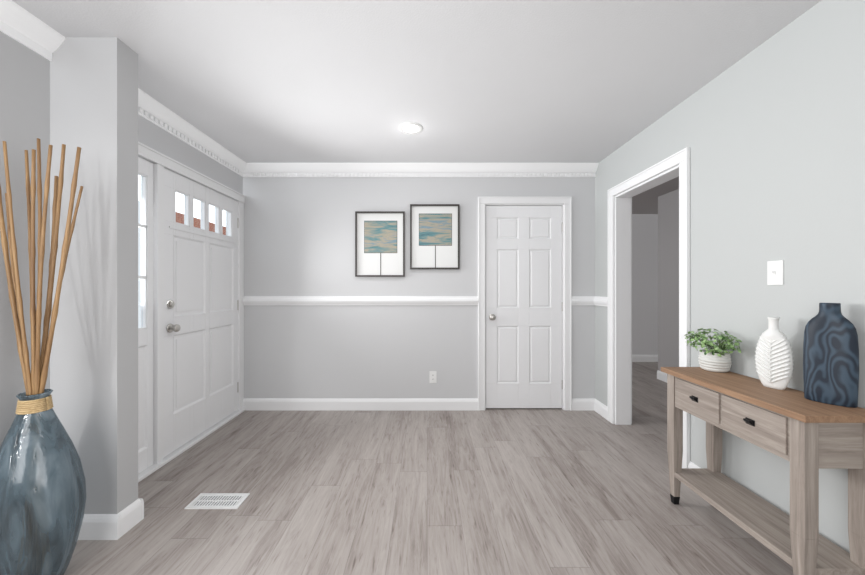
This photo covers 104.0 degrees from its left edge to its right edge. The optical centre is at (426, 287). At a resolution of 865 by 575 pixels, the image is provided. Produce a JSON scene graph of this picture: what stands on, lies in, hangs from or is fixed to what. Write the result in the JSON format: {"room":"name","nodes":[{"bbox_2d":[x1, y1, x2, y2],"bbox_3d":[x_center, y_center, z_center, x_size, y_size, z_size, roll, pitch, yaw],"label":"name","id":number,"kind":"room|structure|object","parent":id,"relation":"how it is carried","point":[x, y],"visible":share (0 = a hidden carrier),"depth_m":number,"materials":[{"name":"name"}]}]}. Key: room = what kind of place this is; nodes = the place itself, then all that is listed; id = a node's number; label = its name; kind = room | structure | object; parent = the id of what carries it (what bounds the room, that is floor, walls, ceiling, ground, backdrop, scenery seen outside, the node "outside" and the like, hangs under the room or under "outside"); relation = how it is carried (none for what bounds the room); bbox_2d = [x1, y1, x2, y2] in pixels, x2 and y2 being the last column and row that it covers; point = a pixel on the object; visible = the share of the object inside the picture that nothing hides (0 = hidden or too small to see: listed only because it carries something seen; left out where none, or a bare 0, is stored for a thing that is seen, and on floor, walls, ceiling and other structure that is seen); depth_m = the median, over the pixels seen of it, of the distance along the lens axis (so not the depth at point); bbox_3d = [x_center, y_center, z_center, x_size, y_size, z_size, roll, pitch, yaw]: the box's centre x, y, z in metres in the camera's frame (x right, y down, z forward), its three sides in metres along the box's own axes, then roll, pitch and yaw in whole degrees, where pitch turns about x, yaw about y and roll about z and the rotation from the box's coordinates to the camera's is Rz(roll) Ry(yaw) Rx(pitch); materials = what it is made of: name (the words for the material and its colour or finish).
{"room":"entrance hall","nodes":[
{"label":"entrance hall","id":0,"kind":"room"},
{"bbox_2d":[50,37,137,513],"bbox_3d":[-1.675,-0.003,1.709,0.327,2.440,0.121,0,0,0],"label":"wall","id":1,"kind":"structure","parent":0,"point":[94,348],"depth_m":1.65,"materials":[{"name":"grey paint"}]},
{"bbox_2d":[78,507,129,539],"bbox_3d":[-1.652,1.160,1.640,0.313,0.115,0.016,0,0,0],"label":"baseboard","id":2,"kind":"structure","parent":1,"relation":"attached to","point":[111,526],"depth_m":1.63,"materials":[{"name":"white"}]},
{"bbox_2d":[127,498,143,526],"bbox_3d":[-1.667,1.160,1.789,0.344,0.115,0.041,0,0,0],"label":"baseboard","id":3,"kind":"structure","parent":1,"relation":"attached to","point":[137,507],"depth_m":1.75,"materials":[{"name":"white"}]},
{"bbox_2d":[0,31,242,445],"bbox_3d":[-1.909,-0.003,0.387,0.140,2.440,5.973,0,0,0],"label":"wall","id":4,"kind":"structure","parent":0,"point":[24,97],"depth_m":1.54,"materials":[{"name":"grey paint"}]},
{"bbox_2d":[0,0,64,60],"bbox_3d":[-1.801,-1.165,-0.475,0.075,0.115,4.249,0,0,0],"label":"crown molding","id":5,"kind":"structure","parent":4,"relation":"attached to","point":[21,25],"depth_m":1.53,"materials":[{"name":"white"}]},
{"bbox_2d":[138,157,153,473],"bbox_3d":[-1.873,0.174,2.109,0.045,2.038,0.360,0,0,0],"label":"sidelight","id":6,"kind":"object","parent":4,"relation":"attached to","point":[146,381],"visible":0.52,"depth_m":2.24,"materials":[{"name":"white"}]},
{"bbox_2d":[138,142,244,481],"bbox_3d":[-1.866,0.148,2.601,0.122,2.135,1.542,0,0,0],"label":"door frame","id":7,"kind":"structure","parent":4,"relation":"attached to","point":[160,161],"depth_m":2.33,"materials":[{"name":"white"}]},
{"bbox_2d":[138,88,247,175],"bbox_3d":[-1.801,-1.165,2.525,0.075,0.115,1.510,0,0,0],"label":"crown molding","id":8,"kind":"structure","parent":4,"relation":"attached to","point":[149,108],"depth_m":2.53,"materials":[{"name":"white"}]},
{"bbox_2d":[164,168,237,456],"bbox_3d":[-1.833,0.172,2.838,0.110,2.034,0.969,0,0,0],"label":"front door","id":9,"kind":"structure","parent":4,"relation":"in","point":[200,330],"depth_m":2.73,"materials":[{"name":"painted wood"},{"name":"glass"},{"name":"metal"}]},
{"bbox_2d":[12,0,820,213],"bbox_3d":[2.510,-1.272,2.380,8.979,0.100,10.240,0,0,0],"label":"ceiling","id":10,"kind":"structure","parent":0,"point":[459,81],"depth_m":1.87,"materials":[{"name":"paint"}]},
{"bbox_2d":[399,122,422,134],"bbox_3d":[-0.122,-1.218,2.582,0.190,0.010,0.190,0,0,0],"label":"recessed light","id":11,"kind":"object","parent":10,"relation":"in","point":[411,128],"visible":1,"depth_m":2.57,"materials":[{"name":"white"}]},
{"bbox_2d":[243,177,594,397],"bbox_3d":[-0.081,-0.003,3.443,3.796,2.440,0.140,0,0,0],"label":"wall","id":12,"kind":"structure","parent":0,"point":[299,236],"depth_m":3.37,"materials":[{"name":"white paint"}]},
{"bbox_2d":[243,398,477,410],"bbox_3d":[-0.665,1.160,3.365,2.348,0.115,0.016,0,0,0],"label":"baseboard","id":13,"kind":"structure","parent":12,"relation":"attached to","point":[250,404],"depth_m":3.36,"materials":[{"name":"white"}]},
{"bbox_2d":[355,211,404,276],"bbox_3d":[-0.467,-0.435,3.359,0.490,0.647,0.028,0,0,0],"label":"picture","id":14,"kind":"object","parent":12,"relation":"attached to","point":[379,243],"visible":0.98,"depth_m":3.36,"materials":[{"name":"grey"}]},
{"bbox_2d":[242,163,598,176],"bbox_3d":[-0.081,-1.165,3.327,3.516,0.115,0.093,0,0,0],"label":"crown molding","id":15,"kind":"structure","parent":12,"relation":"attached to","point":[254,169],"depth_m":3.34,"materials":[{"name":"white"}]},
{"bbox_2d":[242,296,607,306],"bbox_3d":[-0.081,0.128,3.235,3.516,0.090,0.276,0,0,0],"label":"trim","id":16,"kind":"structure","parent":12,"relation":"attached to","point":[388,300],"depth_m":3.35,"materials":[{"name":"white"}]},
{"bbox_2d":[429,371,436,382],"bbox_3d":[0.060,0.888,3.369,0.070,0.116,0.008,0,0,0],"label":"electrical outlet plate","id":17,"kind":"object","parent":12,"relation":"attached to","point":[432,376],"visible":1,"depth_m":3.37,"materials":[{"name":"white"}]},
{"bbox_2d":[410,204,459,268],"bbox_3d":[0.077,-0.508,3.359,0.490,0.643,0.028,0,0,0],"label":"picture","id":18,"kind":"object","parent":12,"relation":"attached to","point":[434,236],"visible":1,"depth_m":3.36,"materials":[{"name":"grey"}]},
{"bbox_2d":[486,206,562,407],"bbox_3d":[0.977,0.190,3.378,0.772,2.032,0.094,0,0,0],"label":"interior door","id":19,"kind":"structure","parent":12,"relation":"in","point":[524,306],"depth_m":3.39,"materials":[{"name":"white"}]},
{"bbox_2d":[478,197,571,410],"bbox_3d":[0.972,0.155,3.425,0.923,2.121,0.149,0,0,0],"label":"door frame","id":20,"kind":"structure","parent":12,"relation":"attached to","point":[566,202],"depth_m":3.36,"materials":[{"name":"white"}]},
{"bbox_2d":[64,362,792,574],"bbox_3d":[1.250,1.218,2.200,11.500,0.001,10.600,0,0,0],"label":"floor","id":21,"kind":"structure","parent":0,"point":[524,491],"depth_m":1.91,"materials":[{"name":"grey wood"}]},
{"bbox_2d":[0,138,85,574],"bbox_3d":[-1.614,0.297,1.380,0.361,1.840,0.296,0,0,0],"label":"floor vase","id":22,"kind":"object","parent":21,"relation":"on","point":[42,492],"visible":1,"depth_m":1.35,"materials":[{"name":"blue glass"}]},
{"bbox_2d":[184,493,249,508],"bbox_3d":[-1.190,1.214,1.928,0.290,0.006,0.135,0,0,0],"label":"floor vent","id":23,"kind":"object","parent":21,"relation":"in","point":[218,501],"visible":1,"depth_m":1.92,"materials":[{"name":"white"}]},
{"bbox_2d":[661,367,864,574],"bbox_3d":[1.508,0.838,1.585,0.307,0.760,0.750,0,0,0],"label":"console table","id":24,"kind":"object","parent":21,"relation":"on","point":[807,439],"visible":0.98,"depth_m":1.36,"materials":[{"name":"brown wood"}]},
{"bbox_2d":[684,328,741,372],"bbox_3d":[1.570,0.342,1.869,0.196,0.230,0.294,0,0,0],"label":"plant","id":25,"kind":"object","parent":24,"relation":"on","point":[715,358],"visible":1,"depth_m":1.83,"materials":[{"name":"green plant"}]},
{"bbox_2d":[755,317,793,389],"bbox_3d":[1.584,0.295,1.545,0.075,0.323,0.127,0,0,0],"label":"vase","id":26,"kind":"object","parent":24,"relation":"on","point":[774,360],"visible":1,"depth_m":1.53,"materials":[{"name":"white ceramic"}]},
{"bbox_2d":[803,303,858,407],"bbox_3d":[1.603,0.258,1.345,0.094,0.397,0.126,0,0,0],"label":"vase","id":27,"kind":"object","parent":24,"relation":"on","point":[830,359],"visible":0.98,"depth_m":1.32,"materials":[{"name":"blue ceramic"}]},
{"bbox_2d":[632,214,655,354],"bbox_3d":[4.409,-0.003,5.656,5.183,2.440,0.140,0,0,0],"label":"wall","id":28,"kind":"structure","parent":0,"point":[655,284],"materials":[{"name":"grey paint"}]},
{"bbox_2d":[632,355,657,361],"bbox_3d":[4.317,1.160,5.578,5.000,0.115,0.016,0,0,0],"label":"baseboard","id":29,"kind":"structure","parent":28,"relation":"attached to","point":[635,358],"depth_m":5.57,"materials":[{"name":"white"}]},
{"bbox_2d":[656,189,678,370],"bbox_3d":[3.171,-0.003,2.798,0.140,2.440,3.476,0,0,0],"label":"wall","id":30,"kind":"structure","parent":0,"point":[667,218],"depth_m":4.36,"materials":[{"name":"grey paint"}]},
{"bbox_2d":[657,370,666,382],"bbox_3d":[3.092,1.160,2.876,0.016,0.115,3.352,0,0,0],"label":"baseboard","id":31,"kind":"structure","parent":30,"relation":"attached to","point":[662,376],"depth_m":4.44,"materials":[{"name":"white"}]},
{"bbox_2d":[595,0,864,552],"bbox_3d":[1.747,-0.003,0.457,0.140,2.440,6.113,0,0,0],"label":"wall","id":32,"kind":"structure","parent":0,"point":[770,132],"depth_m":1.64,"materials":[{"name":"grey paint"}]},
{"bbox_2d":[590,398,607,419],"bbox_3d":[1.669,1.160,3.235,0.016,0.115,0.276,0,0,0],"label":"baseboard","id":33,"kind":"structure","parent":32,"relation":"attached to","point":[595,405],"depth_m":3.27,"materials":[{"name":"white"}]},
{"bbox_2d":[608,147,689,467],"bbox_3d":[1.747,0.160,2.625,0.185,2.112,0.943,0,0,0],"label":"door frame","id":34,"kind":"structure","parent":32,"relation":"attached to","point":[638,183],"depth_m":3.00,"materials":[{"name":"white"}]},
{"bbox_2d":[688,461,699,467],"bbox_3d":[1.669,1.160,-0.224,0.016,0.115,4.752,0,0,0],"label":"baseboard","id":35,"kind":"structure","parent":32,"relation":"attached to","point":[691,465],"depth_m":2.12,"materials":[{"name":"white"}]},
{"bbox_2d":[767,260,783,284],"bbox_3d":[1.667,-0.072,1.624,0.020,0.116,0.072,0,0,0],"label":"switch plate","id":36,"kind":"object","parent":32,"relation":"attached to","point":[775,272],"visible":1,"depth_m":1.62,"materials":[{"name":"white"}]},
{"label":"outside","id":37,"kind":"structure","parent":0,"visible":0},
{"bbox_2d":[138,175,225,327],"bbox_3d":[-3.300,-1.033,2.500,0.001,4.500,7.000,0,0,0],"label":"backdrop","id":38,"kind":"structure","parent":37,"point":[198,211],"depth_m":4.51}
]}

